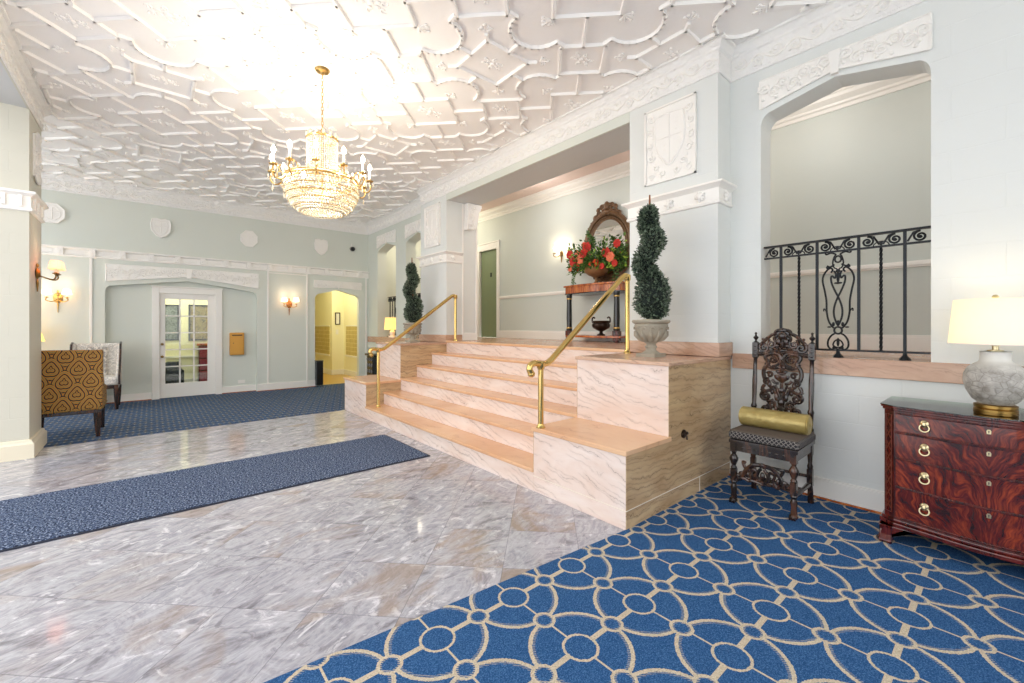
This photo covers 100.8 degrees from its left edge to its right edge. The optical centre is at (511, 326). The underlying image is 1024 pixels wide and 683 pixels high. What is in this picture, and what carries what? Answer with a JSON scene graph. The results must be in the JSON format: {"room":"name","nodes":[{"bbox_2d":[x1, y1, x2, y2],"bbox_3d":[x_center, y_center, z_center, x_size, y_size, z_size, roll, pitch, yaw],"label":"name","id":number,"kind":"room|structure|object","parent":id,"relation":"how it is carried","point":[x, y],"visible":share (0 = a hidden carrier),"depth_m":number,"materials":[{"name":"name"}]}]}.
{"room":"hotel lobby","nodes":[
{"label":"hotel lobby","id":0,"kind":"room"},
{"bbox_2d":[0,62,26,107],"bbox_3d":[-2.382,-2.523,0.810,0.540,0.282,9.600,0,0,-40],"label":"wall","id":1,"kind":"structure","parent":0,"point":[9,94],"depth_m":4.32,"materials":[{"name":"grey paint"}]},
{"bbox_2d":[0,57,41,441],"bbox_3d":[-2.598,-0.612,1.067,0.545,4.104,10.272,0,0,-40],"label":"wall","id":2,"kind":"structure","parent":0,"point":[20,231],"depth_m":4.60,"materials":[{"name":"paint"}]},
{"bbox_2d":[0,428,46,461],"bbox_3d":[-5.693,1.338,4.736,0.582,0.204,0.756,0,0,-40],"label":"baseboard","id":3,"kind":"structure","parent":2,"relation":"attached to","point":[28,448],"depth_m":4.59,"materials":[{"name":"beige wood"}]},
{"bbox_2d":[0,187,48,222],"bbox_3d":[-5.687,-1.362,4.737,0.594,0.216,0.787,0,0,-40],"label":"trim","id":4,"kind":"structure","parent":2,"relation":"attached to","point":[12,199],"depth_m":4.60,"materials":[{"name":"white paint"}]},
{"bbox_2d":[33,132,42,185],"bbox_3d":[-5.512,-1.944,4.935,0.048,0.600,0.381,0,0,-40],"label":"trim","id":5,"kind":"structure","parent":2,"relation":"attached to","point":[37,140],"depth_m":4.86,"materials":[{"name":"white paint"}]},
{"bbox_2d":[35,260,65,291],"bbox_3d":[-5.414,-0.584,4.973,0.235,0.364,0.260,0,0,-40],"label":"wall sconce","id":6,"kind":"object","parent":2,"relation":"attached to","point":[55,265],"visible":1,"depth_m":4.92,"materials":[{"name":"gold metal"}]},
{"bbox_2d":[106,282,255,395],"bbox_3d":[-6.663,0.180,8.668,2.760,2.520,0.096,0,0,-40],"label":"wall","id":7,"kind":"structure","parent":0,"point":[128,307],"depth_m":8.23,"materials":[{"name":"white paint"}]},
{"bbox_2d":[151,285,222,399],"bbox_3d":[-6.607,0.321,8.657,1.164,2.238,0.102,0,0,-40],"label":"door","id":8,"kind":"structure","parent":7,"relation":"in","point":[213,384],"depth_m":8.68,"materials":[{"name":"white paint"}]},
{"bbox_2d":[229,333,243,354],"bbox_3d":[-5.931,0.378,9.137,0.258,0.480,0.139,0,0,-40],"label":"mailbox","id":9,"kind":"object","parent":7,"relation":"attached to","point":[236,340],"visible":1,"depth_m":9.08,"materials":[{"name":"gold metal"}]},
{"bbox_2d":[165,299,206,378],"bbox_3d":[-7.433,-0.120,9.463,4.056,3.120,2.112,0,0,-40],"label":"wall","id":10,"kind":"structure","parent":0,"point":[169,344],"depth_m":10.27,"materials":[{"name":"yellow paint"}]},
{"bbox_2d":[165,304,178,340],"bbox_3d":[-8.133,-0.090,10.073,0.348,0.852,0.036,0,0,-40],"label":"framed picture","id":11,"kind":"object","parent":10,"relation":"attached to","point":[171,323],"visible":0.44,"depth_m":10.10,"materials":[{"name":"black wood"}]},
{"bbox_2d":[165,355,196,381],"bbox_3d":[-8.021,1.072,10.172,3.840,0.727,0.030,0,0,-40],"label":"trim","id":12,"kind":"structure","parent":10,"relation":"attached to","point":[185,356],"depth_m":10.28,"materials":[{"name":"white paint"}]},
{"bbox_2d":[188,305,206,340],"bbox_3d":[-7.681,-0.090,10.457,0.480,0.876,0.036,0,0,-40],"label":"framed picture","id":13,"kind":"object","parent":10,"relation":"attached to","point":[200,310],"visible":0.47,"depth_m":10.43,"materials":[{"name":"black wood"}]},
{"bbox_2d":[41,189,420,390],"bbox_3d":[-6.260,-0.612,8.861,10.344,4.104,0.132,0,0,-40],"label":"wall","id":14,"kind":"structure","parent":0,"point":[95,222],"depth_m":8.87,"materials":[{"name":"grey paint"}]},
{"bbox_2d":[43,202,64,223],"bbox_3d":[-7.940,-1.956,7.317,0.321,0.347,0.046,0,0,-40],"label":"shield","id":15,"kind":"object","parent":14,"relation":"attached to","point":[55,213],"visible":0.74,"depth_m":7.32,"materials":[{"name":"white paint"}]},
{"bbox_2d":[41,288,71,311],"bbox_3d":[-7.841,-0.443,7.307,0.374,0.406,0.187,0,0,-40],"label":"wall sconce","id":16,"kind":"object","parent":14,"relation":"attached to","point":[57,297],"visible":1,"depth_m":7.34,"materials":[{"name":"gold metal"}]},
{"bbox_2d":[150,218,170,237],"bbox_3d":[-6.836,-1.907,8.255,0.319,0.386,0.046,0,0,-40],"label":"shield","id":17,"kind":"object","parent":14,"relation":"attached to","point":[161,228],"visible":1,"depth_m":8.24,"materials":[{"name":"white paint"}]},
{"bbox_2d":[41,244,368,278],"bbox_3d":[-6.883,-1.316,8.206,8.545,0.171,0.060,0,0,-40],"label":"trim","id":18,"kind":"structure","parent":14,"relation":"attached to","point":[46,249],"depth_m":8.53,"materials":[{"name":"white paint"}]},
{"bbox_2d":[106,380,314,402],"bbox_3d":[-6.965,1.349,8.240,8.465,0.167,0.166,0,0,-40],"label":"baseboard","id":19,"kind":"structure","parent":14,"relation":"attached to","point":[306,383],"depth_m":9.31,"materials":[{"name":"white paint"}]},
{"bbox_2d":[106,386,314,403],"bbox_3d":[-6.096,1.427,8.959,3.617,0.017,0.152,0,0,-40],"label":"trim","id":20,"kind":"structure","parent":14,"relation":"attached to","point":[309,386],"depth_m":9.25,"materials":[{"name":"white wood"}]},
{"bbox_2d":[89,258,366,382],"bbox_3d":[-5.668,0.027,9.265,5.069,2.514,0.022,0,0,-40],"label":"trim","id":21,"kind":"structure","parent":14,"relation":"attached to","point":[90,259],"depth_m":9.45,"materials":[{"name":"white paint"}]},
{"bbox_2d":[105,263,361,289],"bbox_3d":[-5.629,-0.990,9.283,4.743,0.330,0.038,0,0,-40],"label":"trim","id":22,"kind":"structure","parent":14,"relation":"attached to","point":[113,272],"depth_m":8.55,"materials":[{"name":"white paint"}]},
{"bbox_2d":[240,230,257,246],"bbox_3d":[-5.714,-1.902,9.210,0.321,0.347,0.046,0,0,-40],"label":"shield","id":23,"kind":"object","parent":14,"relation":"attached to","point":[248,238],"visible":1,"depth_m":9.20,"materials":[{"name":"white paint"}]},
{"bbox_2d":[281,297,298,313],"bbox_3d":[-5.064,-0.455,9.669,0.374,0.406,0.187,0,0,-40],"label":"wall sconce","id":24,"kind":"object","parent":14,"relation":"attached to","point":[284,299],"visible":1,"depth_m":9.69,"materials":[{"name":"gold metal"}]},
{"bbox_2d":[314,239,327,254],"bbox_3d":[-4.583,-1.895,10.171,0.319,0.386,0.046,0,0,-40],"label":"shield","id":25,"kind":"object","parent":14,"relation":"attached to","point":[321,246],"visible":1,"depth_m":10.16,"materials":[{"name":"white paint"}]},
{"bbox_2d":[315,290,356,371],"bbox_3d":[-5.872,-0.360,12.461,2.160,3.600,4.848,0,0,-40],"label":"wall","id":26,"kind":"structure","parent":0,"point":[327,304],"depth_m":12.63,"materials":[{"name":"yellow paint"}]},
{"bbox_2d":[315,326,356,355],"bbox_3d":[-5.348,0.420,12.759,4.594,0.840,0.309,0,0,42],"label":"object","id":27,"kind":"structure","parent":26,"relation":"attached to","point":[322,333],"depth_m":12.70,"materials":[{"name":"beige tile"}]},
{"bbox_2d":[315,325,356,375],"bbox_3d":[-5.366,0.705,12.812,0.384,1.458,4.728,0,0,-40],"label":"baseboard","id":28,"kind":"structure","parent":26,"relation":"attached to","point":[327,371],"depth_m":12.56,"materials":[{"name":"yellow paint"}]},
{"bbox_2d":[335,313,339,324],"bbox_3d":[-5.180,-0.228,12.592,0.144,0.360,0.024,0,0,-40],"label":"frame","id":29,"kind":"object","parent":26,"relation":"attached to","point":[337,315],"visible":1,"depth_m":12.59,"materials":[{"name":"brown metal"}]},
{"bbox_2d":[368,213,420,352],"bbox_3d":[-2.553,-0.612,9.770,0.240,4.104,3.288,0,0,-40],"label":"wall","id":30,"kind":"structure","parent":0,"point":[405,248],"depth_m":10.50,"materials":[{"name":"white paint"}]},
{"bbox_2d":[368,336,418,341],"bbox_3d":[-2.539,0.328,9.789,0.338,0.139,3.252,0,0,-40],"label":"trim","id":31,"kind":"structure","parent":30,"relation":"attached to","point":[370,338],"depth_m":10.17,"materials":[{"name":"stone"}]},
{"bbox_2d":[384,316,395,336],"bbox_3d":[-2.820,0.007,9.984,0.372,0.503,0.372,0,0,-40],"label":"table lamp","id":32,"kind":"object","parent":31,"relation":"on","point":[390,323],"visible":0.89,"depth_m":9.83,"materials":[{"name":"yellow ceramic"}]},
{"bbox_2d":[2,0,827,222],"bbox_3d":[-2.638,-2.700,3.152,8.705,0.120,13.500,0,0,-40],"label":"ceiling","id":33,"kind":"structure","parent":0,"point":[647,18],"depth_m":4.37,"materials":[{"name":"white paint"}]},
{"bbox_2d":[267,66,373,218],"bbox_3d":[-1.950,-1.900,4.359,0.997,1.481,0.997,0,0,-40],"label":"chandelier","id":34,"kind":"object","parent":33,"relation":"hanging from","point":[352,193],"visible":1,"depth_m":4.21,"materials":[{"name":"gold metal"}]},
{"bbox_2d":[41,0,766,219],"bbox_3d":[-2.721,-2.640,4.024,6.977,0.036,11.529,0,0,-40],"label":"trim","id":35,"kind":"structure","parent":33,"relation":"attached to","point":[760,8],"depth_m":4.57,"materials":[{"name":"white paint"}]},
{"bbox_2d":[0,0,825,222],"bbox_3d":[-3.009,-2.627,3.617,8.351,0.031,11.959,0,0,-40],"label":"trim","id":36,"kind":"structure","parent":33,"relation":"attached to","point":[24,5],"depth_m":4.55,"materials":[{"name":"white paint"}]},
{"bbox_2d":[0,373,1023,682],"bbox_3d":[-5.304,1.508,3.366,13.080,0.151,19.200,0,0,-40],"label":"floor","id":37,"kind":"structure","parent":0,"point":[261,588],"depth_m":2.37,"materials":[{"name":"grey stone"}]},
{"bbox_2d":[41,350,106,436],"bbox_3d":[-5.816,0.864,5.561,0.700,1.139,0.767,0,0,-40],"label":"armchair","id":38,"kind":"object","parent":37,"relation":"on","point":[72,381],"visible":0.8,"depth_m":5.34,"materials":[{"name":"fabric"}]},
{"bbox_2d":[70,342,121,409],"bbox_3d":[-7.190,0.852,7.325,0.650,1.157,0.646,0,0,-40],"label":"chair","id":39,"kind":"object","parent":37,"relation":"on","point":[112,358],"visible":0.51,"depth_m":7.49,"materials":[{"name":"white fabric"}]},
{"bbox_2d":[0,434,429,552],"bbox_3d":[-4.254,1.433,2.640,7.764,0.014,1.206,0,0,-40],"label":"floor mat","id":40,"kind":"object","parent":37,"relation":"on","point":[25,521],"visible":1,"depth_m":3.73,"materials":[{"name":"blue carpet"}]},
{"bbox_2d":[315,360,323,386],"bbox_3d":[-4.602,1.121,10.106,0.168,0.623,0.156,0,0,-40],"label":"waste bin","id":41,"kind":"object","parent":37,"relation":"on","point":[318,363],"visible":1,"depth_m":10.04,"materials":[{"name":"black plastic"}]},
{"bbox_2d":[365,353,376,374],"bbox_3d":[-3.241,1.037,10.035,0.336,0.791,0.432,0,0,-40],"label":"plant stand","id":42,"kind":"object","parent":37,"relation":"on","point":[371,361],"visible":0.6,"depth_m":9.87,"materials":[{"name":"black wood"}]},
{"bbox_2d":[343,341,731,529],"bbox_3d":[-0.397,0.849,5.706,1.739,1.182,5.730,0,0,-40],"label":"staircase","id":43,"kind":"structure","parent":37,"relation":"on","point":[611,448],"depth_m":3.90,"materials":[{"name":"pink stone"}]},
{"bbox_2d":[402,261,423,341],"bbox_3d":[-1.795,-0.478,7.673,0.404,1.528,0.380,0,0,-16],"label":"topiary","id":44,"kind":"object","parent":43,"relation":"on","point":[413,313],"visible":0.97,"depth_m":7.60,"materials":[{"name":"green plant"}]},
{"bbox_2d":[368,294,457,407],"bbox_3d":[-1.570,0.341,6.935,1.597,1.804,0.078,0,0,-40],"label":"handrail","id":45,"kind":"object","parent":43,"relation":"on","point":[378,350],"visible":1,"depth_m":6.79,"materials":[{"name":"gold metal"}]},
{"bbox_2d":[526,273,630,428],"bbox_3d":[0.690,0.157,4.037,1.476,1.437,0.078,0,0,-40],"label":"handrail","id":46,"kind":"object","parent":43,"relation":"on","point":[540,365],"visible":1,"depth_m":3.92,"materials":[{"name":"gold metal"}]},
{"bbox_2d":[631,195,672,357],"bbox_3d":[1.321,-0.478,4.019,0.396,1.528,0.383,0,0,-16],"label":"topiary","id":47,"kind":"object","parent":43,"relation":"on","point":[652,296],"visible":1,"depth_m":3.94,"materials":[{"name":"green plant"}]},
{"bbox_2d":[681,429,688,439],"bbox_3d":[1.429,0.892,3.488,0.096,0.078,0.040,0,0,-40],"label":"tap","id":48,"kind":"object","parent":43,"relation":"attached to","point":[684,433],"visible":1,"depth_m":3.48,"materials":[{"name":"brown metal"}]},
{"bbox_2d":[729,328,815,520],"bbox_3d":[2.127,0.725,3.460,0.569,1.425,0.490,0,0,-42],"label":"carved chair","id":49,"kind":"object","parent":37,"relation":"on","point":[783,345],"visible":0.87,"depth_m":3.46,"materials":[{"name":"brown wood"}]},
{"bbox_2d":[729,425,815,449],"bbox_3d":[2.102,0.880,3.433,0.438,0.074,0.500,0,0,-40],"label":"seat cushion","id":50,"kind":"object","parent":49,"relation":"on","point":[788,440],"visible":0.84,"depth_m":3.30,"materials":[{"name":"grey fabric"}]},
{"bbox_2d":[738,406,812,434],"bbox_3d":[2.145,0.766,3.470,0.158,0.158,0.513,0,0,-40],"label":"bolster","id":51,"kind":"object","parent":50,"relation":"on","point":[798,423],"visible":1,"depth_m":3.40,"materials":[{"name":"gold fabric"}]},
{"bbox_2d":[876,396,1023,564],"bbox_3d":[2.952,0.978,2.616,0.571,0.910,1.012,0,0,-40],"label":"dresser","id":52,"kind":"object","parent":37,"relation":"on","point":[954,471],"visible":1,"depth_m":2.56,"materials":[{"name":"brown wood"}]},
{"bbox_2d":[947,295,1023,413],"bbox_3d":[2.978,0.164,2.611,0.418,0.719,0.418,0,0,-40],"label":"table lamp","id":53,"kind":"object","parent":52,"relation":"on","point":[994,381],"visible":1,"depth_m":2.53,"materials":[{"name":"white ceramic"}]},
{"bbox_2d":[449,124,629,204],"bbox_3d":[0.308,-2.457,6.308,0.644,0.414,3.797,0,0,-40],"label":"wall","id":54,"kind":"structure","parent":0,"point":[617,141],"depth_m":5.97,"materials":[{"name":"grey paint"}]},
{"bbox_2d":[0,0,926,234],"bbox_3d":[-2.599,-2.498,3.106,8.465,0.293,13.380,0,0,-40],"label":"trim","id":55,"kind":"structure","parent":54,"relation":"attached to","point":[728,54],"depth_m":4.59,"materials":[{"name":"white paint"}]},
{"bbox_2d":[480,150,629,211],"bbox_3d":[1.165,-2.724,6.780,1.680,0.120,12.660,0,0,-40],"label":"ceiling","id":56,"kind":"structure","parent":0,"point":[622,157],"depth_m":7.69,"materials":[{"name":"paint"}]},
{"bbox_2d":[421,73,729,342],"bbox_3d":[0.308,-1.190,6.305,0.649,2.947,5.696,0,0,-40],"label":"wall","id":57,"kind":"structure","parent":0,"point":[695,260],"depth_m":4.24,"materials":[{"name":"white paint"}]},
{"bbox_2d":[424,202,440,248],"bbox_3d":[-1.486,-1.863,7.897,0.031,0.774,0.552,0,0,-40],"label":"trim","id":58,"kind":"structure","parent":57,"relation":"attached to","point":[432,214],"depth_m":7.88,"materials":[{"name":"white paint"}]},
{"bbox_2d":[462,204,476,339],"bbox_3d":[-0.784,-0.987,7.859,0.336,2.490,0.019,0,0,-40],"label":"trim","id":59,"kind":"structure","parent":57,"relation":"attached to","point":[462,204],"depth_m":7.76,"materials":[{"name":"white paint"}]},
{"bbox_2d":[464,333,475,339],"bbox_3d":[-0.781,0.189,7.864,0.312,0.138,0.014,0,0,-40],"label":"baseboard","id":60,"kind":"structure","parent":57,"relation":"attached to","point":[467,336],"depth_m":7.86,"materials":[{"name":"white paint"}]},
{"bbox_2d":[464,203,481,230],"bbox_3d":[-0.718,-2.002,7.828,0.312,0.475,0.146,0,0,-40],"label":"trim","id":61,"kind":"structure","parent":57,"relation":"attached to","point":[471,211],"depth_m":7.74,"materials":[{"name":"white paint"}]},
{"bbox_2d":[419,334,732,356],"bbox_3d":[0.185,0.218,6.201,0.371,0.128,5.744,0,0,-40],"label":"trim","id":62,"kind":"structure","parent":57,"relation":"attached to","point":[668,347],"depth_m":4.18,"materials":[{"name":"stone"}]},
{"bbox_2d":[416,178,736,267],"bbox_3d":[0.284,-1.241,6.285,0.710,0.202,5.828,0,0,-40],"label":"trim","id":63,"kind":"structure","parent":57,"relation":"attached to","point":[720,190],"depth_m":4.21,"materials":[{"name":"white paint"}]},
{"bbox_2d":[644,91,696,186],"bbox_3d":[1.590,-1.863,4.280,0.031,0.774,0.552,0,0,-40],"label":"trim","id":64,"kind":"structure","parent":57,"relation":"attached to","point":[670,129],"depth_m":4.26,"materials":[{"name":"white paint"}]},
{"bbox_2d":[387,336,930,359],"bbox_3d":[0.991,0.294,6.632,1.896,0.072,12.660,0,0,-40],"label":"floor","id":65,"kind":"structure","parent":0,"point":[575,343],"depth_m":5.70,"materials":[{"name":"stone"}]},
{"bbox_2d":[388,296,395,335],"bbox_3d":[-2.784,-0.238,10.293,0.077,0.992,1.040,0,0,-40],"label":"iron railing","id":66,"kind":"object","parent":65,"relation":"on","point":[390,300],"visible":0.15,"depth_m":10.49,"materials":[{"name":"black metal"}]},
{"bbox_2d":[563,281,624,342],"bbox_3d":[1.434,-0.220,7.080,0.558,0.956,1.176,0,0,-40],"label":"console table","id":67,"kind":"object","parent":65,"relation":"on","point":[599,288],"visible":0.86,"depth_m":6.83,"materials":[{"name":"orange wood"}]},
{"bbox_2d":[565,335,624,337],"bbox_3d":[1.443,0.168,7.088,0.534,0.036,1.128,0,0,-40],"label":"shelf","id":68,"kind":"object","parent":67,"relation":"attached to","point":[582,336],"depth_m":6.85,"materials":[{"name":"orange wood"}]},
{"bbox_2d":[584,266,608,282],"bbox_3d":[1.407,-0.839,7.088,0.420,0.282,0.420,0,0,-40],"label":"bowl","id":69,"kind":"object","parent":67,"relation":"on","point":[593,271],"depth_m":6.95,"materials":[{"name":"brown metal"}]},
{"bbox_2d":[566,228,629,284],"bbox_3d":[1.402,-1.085,7.088,0.637,1.111,1.260,0,0,-43],"label":"flower arrangement","id":70,"kind":"object","parent":67,"relation":"on","point":[599,266],"visible":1,"depth_m":6.92,"materials":[{"name":"red plant"}]},
{"bbox_2d":[591,316,610,334],"bbox_3d":[1.466,-0.007,6.981,0.296,0.313,0.305,0,0,0],"label":"urn","id":71,"kind":"object","parent":67,"relation":"on","point":[600,326],"visible":0.98,"depth_m":6.88,"materials":[{"name":"brown metal"}]},
{"bbox_2d":[477,81,930,334],"bbox_3d":[1.805,-1.251,7.324,0.240,3.258,12.660,0,0,-40],"label":"wall","id":72,"kind":"structure","parent":0,"point":[864,167],"depth_m":4.95,"materials":[{"name":"paint"}]},
{"bbox_2d":[477,240,499,337],"bbox_3d":[-0.533,-0.846,9.920,0.126,2.208,0.876,0,0,-40],"label":"door","id":73,"kind":"structure","parent":72,"relation":"in","point":[488,262],"depth_m":9.96,"materials":[{"name":"green paint"}]},
{"bbox_2d":[553,245,562,261],"bbox_3d":[0.902,-1.382,8.084,0.151,0.316,0.241,0,0,-40],"label":"wall sconce","id":74,"kind":"object","parent":72,"relation":"attached to","point":[561,251],"visible":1,"depth_m":8.10,"materials":[{"name":"gold metal"}]},
{"bbox_2d":[584,201,629,281],"bbox_3d":[1.631,-1.428,7.247,0.113,1.416,1.048,0,0,-40],"label":"oval mirror","id":75,"kind":"object","parent":72,"relation":"attached to","point":[612,221],"visible":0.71,"depth_m":7.19,"materials":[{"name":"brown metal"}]},
{"bbox_2d":[478,73,930,222],"bbox_3d":[1.654,-2.577,7.196,0.156,0.186,12.660,0,0,-40],"label":"trim","id":76,"kind":"structure","parent":72,"relation":"attached to","point":[843,97],"depth_m":5.17,"materials":[{"name":"white paint"}]},
{"bbox_2d":[499,330,930,351],"bbox_3d":[1.704,0.174,7.239,0.024,0.168,12.660,0,0,-40],"label":"baseboard","id":77,"kind":"structure","parent":72,"relation":"attached to","point":[920,343],"depth_m":4.80,"materials":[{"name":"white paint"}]},
{"bbox_2d":[499,259,930,298],"bbox_3d":[1.702,-0.645,7.237,0.030,0.066,12.660,0,0,-40],"label":"trim","id":78,"kind":"structure","parent":72,"relation":"attached to","point":[917,263],"depth_m":4.91,"materials":[{"name":"white paint"}]},
{"bbox_2d":[730,0,1023,490],"bbox_3d":[3.627,-0.612,2.504,0.240,4.104,4.396,0,0,-40],"label":"wall","id":79,"kind":"structure","parent":0,"point":[975,61],"depth_m":3.02,"materials":[{"name":"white paint"}]},
{"bbox_2d":[376,12,932,247],"bbox_3d":[-0.176,-2.085,6.756,0.038,0.324,9.802,0,0,-40],"label":"trim","id":80,"kind":"structure","parent":79,"relation":"attached to","point":[913,36],"depth_m":3.39,"materials":[{"name":"white paint"}]},
{"bbox_2d":[729,474,881,513],"bbox_3d":[3.515,1.427,2.407,0.012,0.017,4.393,0,0,-40],"label":"trim","id":81,"kind":"structure","parent":79,"relation":"attached to","point":[815,496],"depth_m":3.40,"materials":[{"name":"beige wood"}]},
{"bbox_2d":[730,459,884,511],"bbox_3d":[3.528,1.346,2.418,0.022,0.173,4.393,0,0,-40],"label":"baseboard","id":82,"kind":"structure","parent":79,"relation":"attached to","point":[869,498],"depth_m":3.42,"materials":[{"name":"white paint"}]},
{"bbox_2d":[732,353,1023,383],"bbox_3d":[3.653,0.328,2.508,0.338,0.139,4.368,0,0,-40],"label":"trim","id":83,"kind":"structure","parent":79,"relation":"attached to","point":[886,368],"depth_m":3.26,"materials":[{"name":"stone"}]},
{"bbox_2d":[764,225,930,360],"bbox_3d":[2.708,-0.238,3.521,0.077,0.992,1.106,0,0,-40],"label":"iron railing","id":84,"kind":"object","parent":83,"relation":"on","point":[904,357],"visible":0.98,"depth_m":3.48,"materials":[{"name":"black metal"}]},
{"bbox_3d":[-7.406,1.510,9.431,4.056,0.149,2.196,0,0,-40],"label":"floor","id":85,"kind":"structure","parent":0,"visible":0},
{"bbox_2d":[165,361,183,383],"bbox_3d":[-7.726,1.126,9.686,0.348,0.619,0.528,0,0,-40],"label":"armchair","id":86,"kind":"object","parent":85,"relation":"on","point":[171,373],"visible":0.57,"depth_m":9.60,"materials":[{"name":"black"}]},
{"bbox_2d":[195,343,206,381],"bbox_3d":[-7.249,0.922,10.376,0.792,1.027,0.576,0,0,-40],"label":"sideboard","id":87,"kind":"object","parent":85,"relation":"on","point":[201,353],"visible":0.22,"depth_m":10.01,"materials":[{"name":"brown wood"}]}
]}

